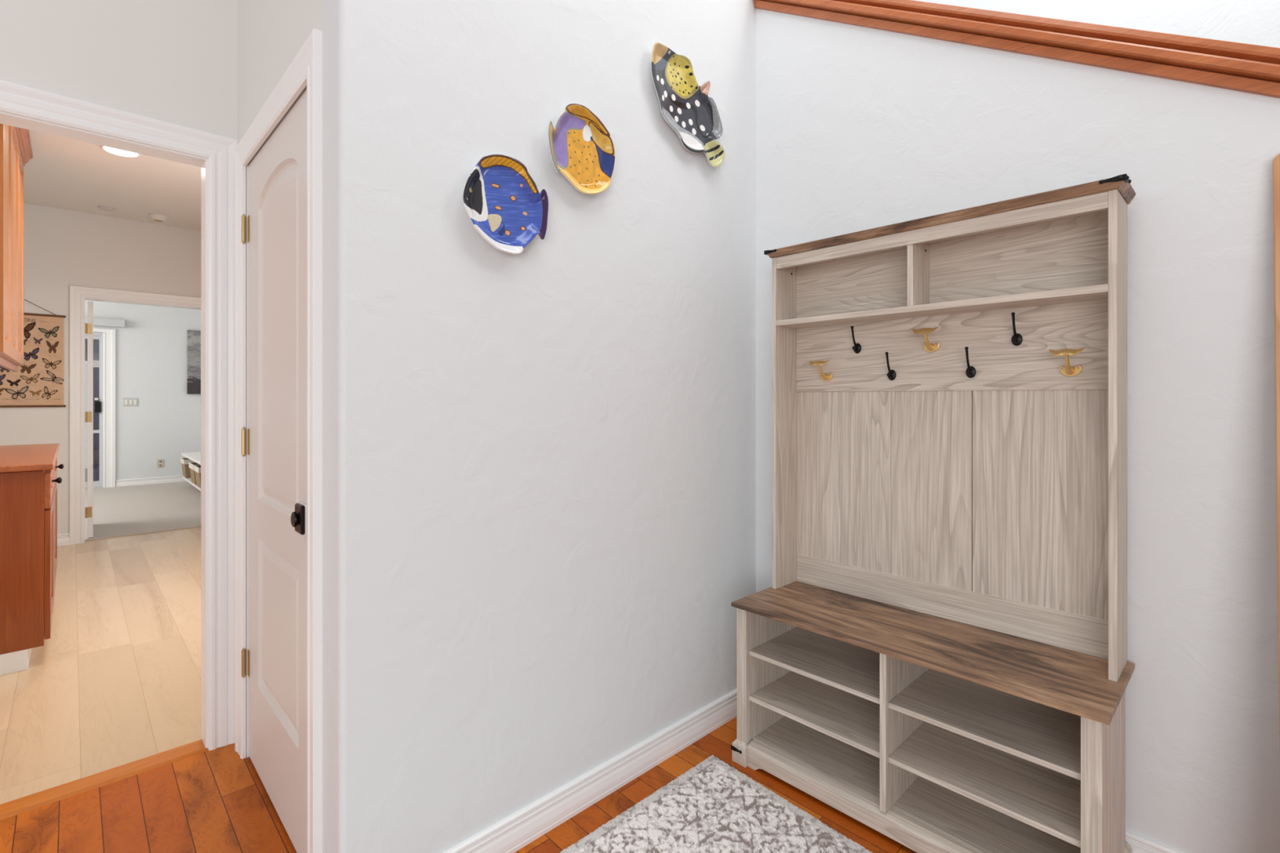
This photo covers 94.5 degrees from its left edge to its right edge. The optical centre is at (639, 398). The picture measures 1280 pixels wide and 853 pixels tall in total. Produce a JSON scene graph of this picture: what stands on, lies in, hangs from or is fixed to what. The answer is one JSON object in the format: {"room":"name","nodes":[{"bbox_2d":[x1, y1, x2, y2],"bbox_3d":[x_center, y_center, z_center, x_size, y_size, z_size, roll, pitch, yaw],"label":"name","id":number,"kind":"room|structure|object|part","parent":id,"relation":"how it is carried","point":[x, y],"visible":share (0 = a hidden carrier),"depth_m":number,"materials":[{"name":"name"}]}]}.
{"room":"entryway","nodes":[
{"label":"entryway","id":0,"kind":"room"},
{"bbox_2d":[0,203,200,534],"bbox_3d":[-5.071,-0.172,4.634,4.300,2.765,0.110,0,0,-44],"label":"wall","id":1,"kind":"structure","parent":0,"point":[63,248],"depth_m":4.89,"materials":[{"name":"paint"}]},
{"bbox_2d":[0,298,66,407],"bbox_3d":[-4.918,-0.366,4.691,0.524,0.876,0.020,0,0,-44],"label":"poster","id":2,"kind":"object","parent":1,"relation":"attached to","point":[38,383],"visible":0.77,"depth_m":4.76,"materials":[{"name":"paper"}]},
{"bbox_3d":[-4.918,0.064,4.691,0.524,0.017,0.017,0,0,-44],"label":"rod","id":3,"kind":"part","parent":2,"relation":"part of","materials":[{"name":"brown wood"}]},
{"bbox_3d":[-4.918,-0.733,4.691,0.418,0.143,0.020,0,0,-44],"label":"hanging cord","id":4,"kind":"part","parent":2,"relation":"part of","materials":[{"name":"wicker"}]},
{"bbox_3d":[-4.918,-0.672,4.691,0.524,0.017,0.017,0,0,-44],"label":"rod","id":5,"kind":"part","parent":2,"relation":"part of","materials":[{"name":"brown wood"}]},
{"bbox_2d":[57,533,69,546],"bbox_3d":[-4.923,1.164,4.688,0.588,0.092,0.017,0,0,-44],"label":"baseboard","id":6,"kind":"structure","parent":1,"relation":"attached to","point":[63,539],"depth_m":4.86,"materials":[{"name":"wood"}]},
{"bbox_2d":[84,301,93,537],"bbox_3d":[-4.957,0.181,5.335,0.051,2.022,0.764,0,0,-42],"label":"door","id":7,"kind":"structure","parent":1,"relation":"in","point":[89,326],"depth_m":5.07,"materials":[{"name":"wood"}]},
{"bbox_2d":[69,284,200,544],"bbox_3d":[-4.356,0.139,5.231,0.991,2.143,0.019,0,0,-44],"label":"trim","id":8,"kind":"structure","parent":1,"relation":"attached to","point":[77,293],"depth_m":4.92,"materials":[{"name":"wood"}]},
{"bbox_2d":[23,129,200,231],"bbox_3d":[-4.961,-1.605,4.520,4.300,0.100,8.208,0,0,-44],"label":"ceiling","id":9,"kind":"structure","parent":0,"point":[64,173],"depth_m":4.29,"materials":[{"name":"paint"}]},
{"bbox_2d":[97,205,115,211],"bbox_3d":[-4.356,-1.546,4.828,0.104,0.017,0.104,0,0,-44],"label":"ceiling vent","id":10,"kind":"object","parent":9,"relation":"in","point":[100,207],"visible":1,"depth_m":4.81,"materials":[{"name":"grey plastic"}]},
{"bbox_2d":[99,145,142,157],"bbox_3d":[-3.234,-1.544,3.688,0.196,0.022,0.196,0,0,-44],"label":"recessed light","id":11,"kind":"object","parent":9,"relation":"in","point":[118,152],"visible":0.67,"depth_m":3.69,"materials":[{"name":"white plastic"}]},
{"bbox_2d":[148,213,168,222],"bbox_3d":[-4.104,-1.533,5.042,0.132,0.044,0.132,0,0,-44],"label":"smoke detector","id":12,"kind":"object","parent":9,"relation":"attached to","point":[157,217],"visible":1,"depth_m":5.01,"materials":[{"name":"white plastic"}]},
{"bbox_2d":[0,0,237,139],"bbox_3d":[-2.415,-0.490,1.217,4.200,3.400,0.100,0,0,-44],"label":"wall","id":13,"kind":"structure","parent":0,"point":[171,61],"depth_m":1.90,"materials":[{"name":"paint"}]},
{"bbox_2d":[84,300,200,488],"bbox_3d":[-7.768,-0.172,7.445,4.300,2.765,0.100,0,0,-44],"label":"wall","id":14,"kind":"structure","parent":0,"point":[151,348],"depth_m":8.29,"materials":[{"name":"paint"}]},
{"bbox_2d":[84,332,102,488],"bbox_3d":[-7.905,0.161,7.300,1.902,2.078,0.100,0,0,-44],"label":"window","id":15,"kind":"structure","parent":14,"relation":"in","point":[96,335],"depth_m":7.92,"materials":[{"name":"plastic"}]},
{"bbox_3d":[-7.241,0.115,7.899,0.059,0.150,0.045,0,0,-44],"label":"handle","id":16,"kind":"part","parent":15,"relation":"part of","materials":[{"name":"black metal"}]},
{"bbox_2d":[93,328,115,488],"bbox_3d":[-7.868,0.134,7.263,2.139,2.133,0.024,0,0,-44],"label":"trim","id":17,"kind":"structure","parent":14,"relation":"attached to","point":[108,334],"depth_m":7.96,"materials":[{"name":"wood"}]},
{"bbox_2d":[84,316,125,327],"bbox_3d":[-7.816,-1.014,7.255,2.271,0.104,0.103,0,0,-44],"label":"blind valance","id":18,"kind":"object","parent":14,"relation":"attached to","point":[100,322],"visible":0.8,"depth_m":7.89,"materials":[{"name":"plastic"}]},
{"bbox_2d":[123,397,137,406],"bbox_3d":[-6.987,0.052,8.115,0.155,0.115,0.011,0,0,-44],"label":"light switch","id":19,"kind":"object","parent":14,"relation":"attached to","point":[127,402],"visible":1,"depth_m":8.11,"materials":[{"name":"grey plastic"}]},
{"bbox_2d":[115,475,186,487],"bbox_3d":[-6.672,1.160,8.415,1.175,0.100,0.017,0,0,-44],"label":"baseboard","id":20,"kind":"structure","parent":14,"relation":"attached to","point":[125,482],"depth_m":8.25,"materials":[{"name":"wood"}]},
{"bbox_2d":[156,458,164,467],"bbox_3d":[-6.758,0.916,8.337,0.077,0.117,0.010,0,0,-44],"label":"wall outlet","id":21,"kind":"object","parent":14,"relation":"attached to","point":[160,463],"visible":1,"depth_m":8.34,"materials":[{"name":"grey plastic"}]},
{"bbox_2d":[186,329,200,394],"bbox_3d":[-6.391,-0.523,8.665,0.384,0.923,0.044,0,0,-44],"label":"print","id":22,"kind":"object","parent":14,"relation":"attached to","point":[193,337],"visible":0.44,"depth_m":8.57},
{"bbox_2d":[237,0,322,756],"bbox_3d":[-1.075,-0.490,1.809,0.110,3.400,1.080,0,0,-44],"label":"wall","id":23,"kind":"structure","parent":0,"point":[271,33],"depth_m":1.83,"materials":[{"name":"paint"}]},
{"bbox_2d":[0,739,207,820],"bbox_3d":[-2.068,1.206,1.530,1.536,0.009,0.088,0,0,-44],"label":"trim","id":24,"kind":"structure","parent":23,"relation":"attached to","point":[44,797],"depth_m":1.86,"materials":[{"name":"brown wood"}]},
{"bbox_2d":[0,80,238,751],"bbox_3d":[-1.837,0.150,1.753,1.068,2.119,0.111,0,0,-44],"label":"door frame","id":25,"kind":"structure","parent":23,"relation":"attached to","point":[15,99],"depth_m":2.04,"materials":[{"name":"wood"}]},
{"bbox_2d":[246,164,248,758],"bbox_3d":[-1.025,0.204,1.751,0.098,2.012,0.778,0,0,-44],"label":"trim","id":26,"kind":"structure","parent":23,"relation":"attached to","point":[247,755],"depth_m":1.99,"materials":[{"name":"wood"}]},
{"bbox_2d":[241,84,306,852],"bbox_3d":[-1.061,0.203,1.726,0.066,1.993,0.760,0,0,-44],"label":"door","id":27,"kind":"structure","parent":23,"relation":"in","point":[277,218],"depth_m":1.72,"materials":[{"name":"wood"}]},
{"bbox_3d":[-0.868,0.305,1.490,0.018,0.040,0.040,0,0,-44],"label":"knob","id":28,"kind":"part","parent":27,"relation":"part of","materials":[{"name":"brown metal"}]},
{"bbox_3d":[-0.849,0.305,1.497,0.008,0.074,0.081,0,0,-44],"label":"backing plate","id":29,"kind":"part","parent":27,"relation":"part of","materials":[{"name":"metal"}]},
{"bbox_2d":[235,28,322,852],"bbox_3d":[-1.069,0.175,1.709,0.019,2.069,0.917,0,0,-44],"label":"trim","id":30,"kind":"structure","parent":23,"relation":"attached to","point":[305,68],"depth_m":1.42,"materials":[{"name":"wood"}]},
{"bbox_2d":[0,481,916,852],"bbox_3d":[-2.655,1.235,2.802,6.050,0.070,13.720,0,0,-44],"label":"floor","id":31,"kind":"structure","parent":0,"point":[116,682],"depth_m":2.16,"materials":[{"name":"brown wood"}]},
{"bbox_2d":[0,469,62,675],"bbox_3d":[-3.059,0.768,2.729,0.562,0.884,0.595,0,0,-44],"label":"base cabinet","id":32,"kind":"object","parent":31,"relation":"on","point":[26,497],"visible":0.98,"depth_m":2.63,"materials":[{"name":"brown wood"}]},
{"bbox_3d":[-2.889,0.421,2.893,0.020,0.158,0.587,0,0,-44],"label":"drawer","id":33,"kind":"part","parent":32,"relation":"part of","materials":[{"name":"brown wood"}]},
{"bbox_3d":[-2.889,0.801,2.893,0.020,0.582,0.587,0,0,-44],"label":"door","id":34,"kind":"part","parent":32,"relation":"part of","materials":[{"name":"brown wood"}]},
{"bbox_3d":[-2.869,0.405,2.912,0.036,0.031,0.031,0,0,-44],"label":"knob","id":35,"kind":"part","parent":32,"relation":"part of","materials":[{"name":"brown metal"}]},
{"bbox_2d":[53,457,63,604],"bbox_3d":[-3.627,0.768,3.322,0.562,0.884,1.043,0,0,-44],"label":"base cabinet","id":36,"kind":"object","parent":31,"relation":"on","point":[60,466],"visible":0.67,"depth_m":3.52,"materials":[{"name":"brown wood"}]},
{"bbox_2d":[0,443,59,472],"bbox_3d":[-3.428,0.310,3.097,0.538,0.028,1.673,0,0,-44],"label":"countertop","id":37,"kind":"structure","parent":36,"relation":"on","point":[31,457],"depth_m":2.95,"materials":[{"name":"brown wood"}]},
{"bbox_3d":[-3.457,0.421,3.485,0.020,0.158,1.035,0,0,-44],"label":"drawer","id":38,"kind":"part","parent":36,"relation":"part of","materials":[{"name":"brown wood"}]},
{"bbox_3d":[-3.457,0.801,3.485,0.020,0.582,1.035,0,0,-44],"label":"door","id":39,"kind":"part","parent":36,"relation":"part of","materials":[{"name":"brown wood"}]},
{"bbox_3d":[-3.438,0.405,3.504,0.036,0.031,0.031,0,0,-44],"label":"knob","id":40,"kind":"part","parent":36,"relation":"part of","materials":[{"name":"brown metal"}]},
{"bbox_2d":[181,451,200,490],"bbox_3d":[-5.342,0.974,7.500,0.518,0.452,2.220,0,0,-44],"label":"storage bench","id":41,"kind":"object","parent":31,"relation":"on","point":[194,456],"visible":0.13,"depth_m":7.68,"materials":[{"name":"white wood"}]},
{"bbox_2d":[180,457,194,478],"bbox_3d":[-6.034,0.943,8.111,0.383,0.250,0.348,0,0,-44],"label":"rattan basket","id":42,"kind":"object","parent":41,"relation":"on","point":[184,461],"visible":0.37,"depth_m":7.90,"materials":[{"name":"wicker"}]},
{"bbox_2d":[182,475,200,490],"bbox_3d":[-5.338,1.081,7.504,0.508,0.027,2.220,0,0,-44],"label":"shelf","id":43,"kind":"object","parent":41,"relation":"attached to","point":[188,480],"depth_m":7.55,"materials":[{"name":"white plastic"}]},
{"bbox_2d":[188,462,199,484],"bbox_3d":[-5.473,0.943,7.527,0.383,0.250,0.388,0,0,-44],"label":"rattan basket","id":44,"kind":"object","parent":41,"relation":"on","point":[191,464],"visible":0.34,"depth_m":7.40,"materials":[{"name":"wicker"}]},
{"bbox_2d":[193,464,200,488],"bbox_3d":[-5.182,0.943,7.223,0.383,0.250,0.388,0,0,-44],"label":"rattan basket","id":45,"kind":"object","parent":41,"relation":"on","point":[197,468],"visible":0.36,"depth_m":7.08,"materials":[{"name":"wicker"}]},
{"bbox_2d":[560,755,871,852],"bbox_3d":[-0.032,1.204,0.710,2.182,0.010,1.526,0,0,-44],"label":"rug","id":46,"kind":"object","parent":31,"relation":"on","point":[713,806],"visible":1,"depth_m":1.67,"materials":[{"name":"grey fabric"}]},
{"bbox_2d":[730,173,1136,852],"bbox_3d":[0.781,0.344,1.734,0.382,1.733,1.008,0,0,-44],"label":"hall tree","id":47,"kind":"object","parent":31,"relation":"on","point":[935,654],"visible":1,"depth_m":1.71,"materials":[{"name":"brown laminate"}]},
{"bbox_3d":[0.472,0.914,2.091,0.294,0.451,0.036,0,0,-44],"label":"panel","id":48,"kind":"part","parent":47,"relation":"part of","materials":[{"name":"beige wood"}]},
{"bbox_3d":[0.532,0.089,2.149,0.163,1.172,0.016,0,0,-44],"label":"hutch panel","id":49,"kind":"part","parent":47,"relation":"part of","materials":[{"name":"beige wood"}]},
{"bbox_2d":[749,671,879,758],"bbox_3d":[0.625,0.994,1.904,0.302,0.014,0.444,0,0,-44],"label":"shoe shelf","id":50,"kind":"object","parent":47,"relation":"attached to","point":[849,718],"depth_m":1.89,"materials":[{"name":"beige wood"}]},
{"bbox_2d":[749,626,879,704],"bbox_3d":[0.625,0.844,1.904,0.302,0.014,0.444,0,0,-44],"label":"shoe shelf","id":51,"kind":"object","parent":47,"relation":"attached to","point":[844,666],"depth_m":1.90,"materials":[{"name":"beige wood"}]},
{"bbox_3d":[0.639,-0.093,2.072,0.060,0.058,0.023,0,0,-44],"label":"stem","id":52,"kind":"part","parent":47,"relation":"part of","materials":[{"name":"gold metal"}]},
{"bbox_2d":[752,716,1080,852],"bbox_3d":[0.792,1.142,1.752,0.292,0.016,0.897,0,0,-44],"label":"shelf","id":53,"kind":"object","parent":47,"relation":"attached to","point":[975,827],"depth_m":1.68,"materials":[{"name":"beige wood"}]},
{"bbox_3d":[0.884,-0.176,1.817,0.060,0.058,0.023,0,0,-44],"label":"stem","id":54,"kind":"part","parent":47,"relation":"part of","materials":[{"name":"gold metal"}]},
{"bbox_2d":[776,284,1108,328],"bbox_3d":[0.849,-0.265,1.799,0.135,0.018,0.928,0,0,-44],"label":"shelf","id":55,"kind":"object","parent":47,"relation":"attached to","point":[1098,295],"depth_m":1.71,"materials":[{"name":"beige wood"}]},
{"bbox_3d":[0.807,-0.477,1.759,0.017,0.040,0.928,0,0,-44],"label":"frieze rail","id":56,"kind":"part","parent":47,"relation":"part of","materials":[{"name":"beige wood"}]},
{"bbox_3d":[0.853,-0.510,1.802,0.180,0.025,0.994,0,0,-44],"label":"crown moulding","id":57,"kind":"part","parent":47,"relation":"part of","materials":[{"name":"brown laminate"}]},
{"bbox_3d":[0.902,0.625,1.850,0.008,0.100,0.928,0,0,-44],"label":"rail","id":58,"kind":"part","parent":47,"relation":"part of","materials":[{"name":"beige wood"}]},
{"bbox_2d":[888,721,1080,848],"bbox_3d":[0.941,0.994,1.574,0.302,0.014,0.433,0,0,-44],"label":"shoe shelf","id":59,"kind":"object","parent":47,"relation":"attached to","point":[1045,799],"depth_m":1.54,"materials":[{"name":"beige wood"}]},
{"bbox_2d":[888,668,1080,780],"bbox_3d":[0.941,0.844,1.574,0.302,0.014,0.433,0,0,-44],"label":"shoe shelf","id":60,"kind":"object","parent":47,"relation":"attached to","point":[1039,734],"depth_m":1.55,"materials":[{"name":"beige wood"}]},
{"bbox_3d":[1.130,-0.091,1.560,0.060,0.058,0.023,0,0,-44],"label":"stem","id":61,"kind":"part","parent":47,"relation":"part of","materials":[{"name":"gold metal"}]},
{"bbox_3d":[1.118,0.914,1.418,0.294,0.451,0.036,0,0,-44],"label":"panel","id":62,"kind":"part","parent":47,"relation":"part of","materials":[{"name":"beige wood"}]},
{"bbox_3d":[1.186,0.089,1.467,0.163,1.172,0.017,0,0,-44],"label":"hutch panel","id":63,"kind":"part","parent":47,"relation":"part of","materials":[{"name":"beige wood"}]},
{"bbox_2d":[1272,153,1279,745],"bbox_3d":[1.520,0.329,1.097,0.223,1.765,0.471,0,0,-44],"label":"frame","id":64,"kind":"object","parent":31,"relation":"on","point":[1276,162],"visible":1,"depth_m":1.29,"materials":[{"name":"brown wood"}]},
{"bbox_2d":[322,0,755,852],"bbox_3d":[0.250,-0.890,2.246,2.628,4.200,0.125,0,0,-44],"label":"wall","id":65,"kind":"structure","parent":0,"point":[539,462],"depth_m":1.60,"materials":[{"name":"paint"}]},
{"bbox_2d":[462,154,548,254],"bbox_3d":[-0.352,-0.506,1.554,0.251,0.252,0.027,0,0,-44],"label":"fish plate","id":66,"kind":"object","parent":65,"relation":"attached to","point":[503,202],"visible":1,"depth_m":1.56,"materials":[{"name":"ceramic"}]},
{"bbox_2d":[547,103,614,194],"bbox_3d":[-0.172,-0.723,1.726,0.244,0.251,0.027,0,0,-44],"label":"fish plate","id":67,"kind":"object","parent":65,"relation":"attached to","point":[582,148],"visible":1,"depth_m":1.74,"materials":[{"name":"ceramic"}]},
{"bbox_2d":[443,688,737,852],"bbox_3d":[-0.085,1.164,1.826,1.534,0.092,0.017,0,0,-44],"label":"baseboard","id":68,"kind":"structure","parent":65,"relation":"attached to","point":[520,828],"depth_m":1.77,"materials":[{"name":"wood"}]},
{"bbox_2d":[650,42,724,167],"bbox_3d":[0.168,-1.003,2.054,0.378,0.339,0.025,0,0,-44],"label":"fish plate","id":69,"kind":"object","parent":65,"relation":"attached to","point":[686,107],"visible":1,"depth_m":2.05,"materials":[{"name":"ceramic"}]},
{"bbox_2d":[755,8,1279,852],"bbox_3d":[1.816,-0.200,1.039,0.120,2.820,3.785,0,0,-44],"label":"wall","id":70,"kind":"structure","parent":0,"point":[859,128],"depth_m":1.50,"materials":[{"name":"paint"}]},
{"bbox_2d":[754,0,1279,97],"bbox_3d":[1.534,-0.689,1.323,0.174,1.956,2.984,0,0,-44],"label":"trim","id":71,"kind":"structure","parent":70,"relation":"attached to","point":[1254,68],"depth_m":1.60,"materials":[{"name":"brown wood"}]},
{"bbox_3d":[1.540,-0.722,1.328,0.160,1.890,2.984,0,0,-44],"label":"rail","id":72,"kind":"part","parent":71,"relation":"part of","materials":[{"name":"brown wood"}]},
{"bbox_2d":[1125,829,1182,852],"bbox_3d":[1.732,1.164,1.028,0.017,0.092,3.685,0,0,-44],"label":"baseboard","id":73,"kind":"structure","parent":70,"relation":"attached to","point":[1138,843],"depth_m":1.50,"materials":[{"name":"wood"}]},
{"bbox_2d":[915,0,1279,47],"bbox_3d":[2.754,-0.890,1.607,0.100,4.200,4.505,0,0,-44],"label":"wall","id":74,"kind":"structure","parent":0,"point":[1257,22],"depth_m":2.27,"materials":[{"name":"paint"}]},
{"bbox_3d":[-3.720,-0.173,2.938,0.100,2.765,4.208,0,0,-44],"label":"wall","id":75,"kind":"structure","parent":0,"visible":0},
{"bbox_2d":[0,123,32,372],"bbox_3d":[-3.434,-0.851,3.017,0.418,1.378,1.640,0,0,-44],"label":"upper cabinet","id":76,"kind":"object","parent":75,"relation":"attached to","point":[15,148],"visible":0.89,"depth_m":2.99,"materials":[{"name":"brown wood"}]},
{"bbox_3d":[-2.965,-0.824,2.761,0.020,1.243,0.504,0,0,-44],"label":"door","id":77,"kind":"part","parent":76,"relation":"part of","materials":[{"name":"orange wood"}]},
{"bbox_3d":[-3.336,-0.181,3.111,0.018,0.038,1.490,0,0,-44],"label":"light rail","id":78,"kind":"part","parent":76,"relation":"part of","materials":[{"name":"brown wood"}]},
{"bbox_3d":[-3.318,-0.824,3.129,0.020,1.243,0.504,0,0,-44],"label":"door","id":79,"kind":"part","parent":76,"relation":"part of","materials":[{"name":"orange wood"}]},
{"bbox_3d":[-3.671,-0.824,3.497,0.020,1.243,0.504,0,0,-44],"label":"door","id":80,"kind":"part","parent":76,"relation":"part of","materials":[{"name":"orange wood"}]},
{"bbox_3d":[-3.304,-1.495,3.143,0.055,0.090,1.640,0,0,-44],"label":"crown moulding","id":81,"kind":"part","parent":76,"relation":"part of","materials":[{"name":"brown wood"}]},
{"label":"outside","id":82,"kind":"structure","parent":0,"visible":0},
{"bbox_2d":[84,468,87,481],"bbox_3d":[-8.655,1.270,9.019,8.000,0.080,3.400,0,0,-44],"label":"ground","id":83,"kind":"structure","parent":82,"point":[86,469],"depth_m":9.47,"materials":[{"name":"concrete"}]},
{"bbox_2d":[84,338,99,360],"bbox_3d":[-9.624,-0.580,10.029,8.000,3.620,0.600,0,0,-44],"label":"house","id":84,"kind":"structure","parent":83,"relation":"on","point":[95,342],"depth_m":10.01,"materials":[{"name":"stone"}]},
{"bbox_2d":[93,360,99,480],"bbox_3d":[-7.114,0.340,9.410,2.435,1.780,0.130,0,0,-44],"label":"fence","id":85,"kind":"object","parent":83,"relation":"on","point":[95,362],"visible":0.02,"depth_m":8.60,"materials":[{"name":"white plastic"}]}
]}

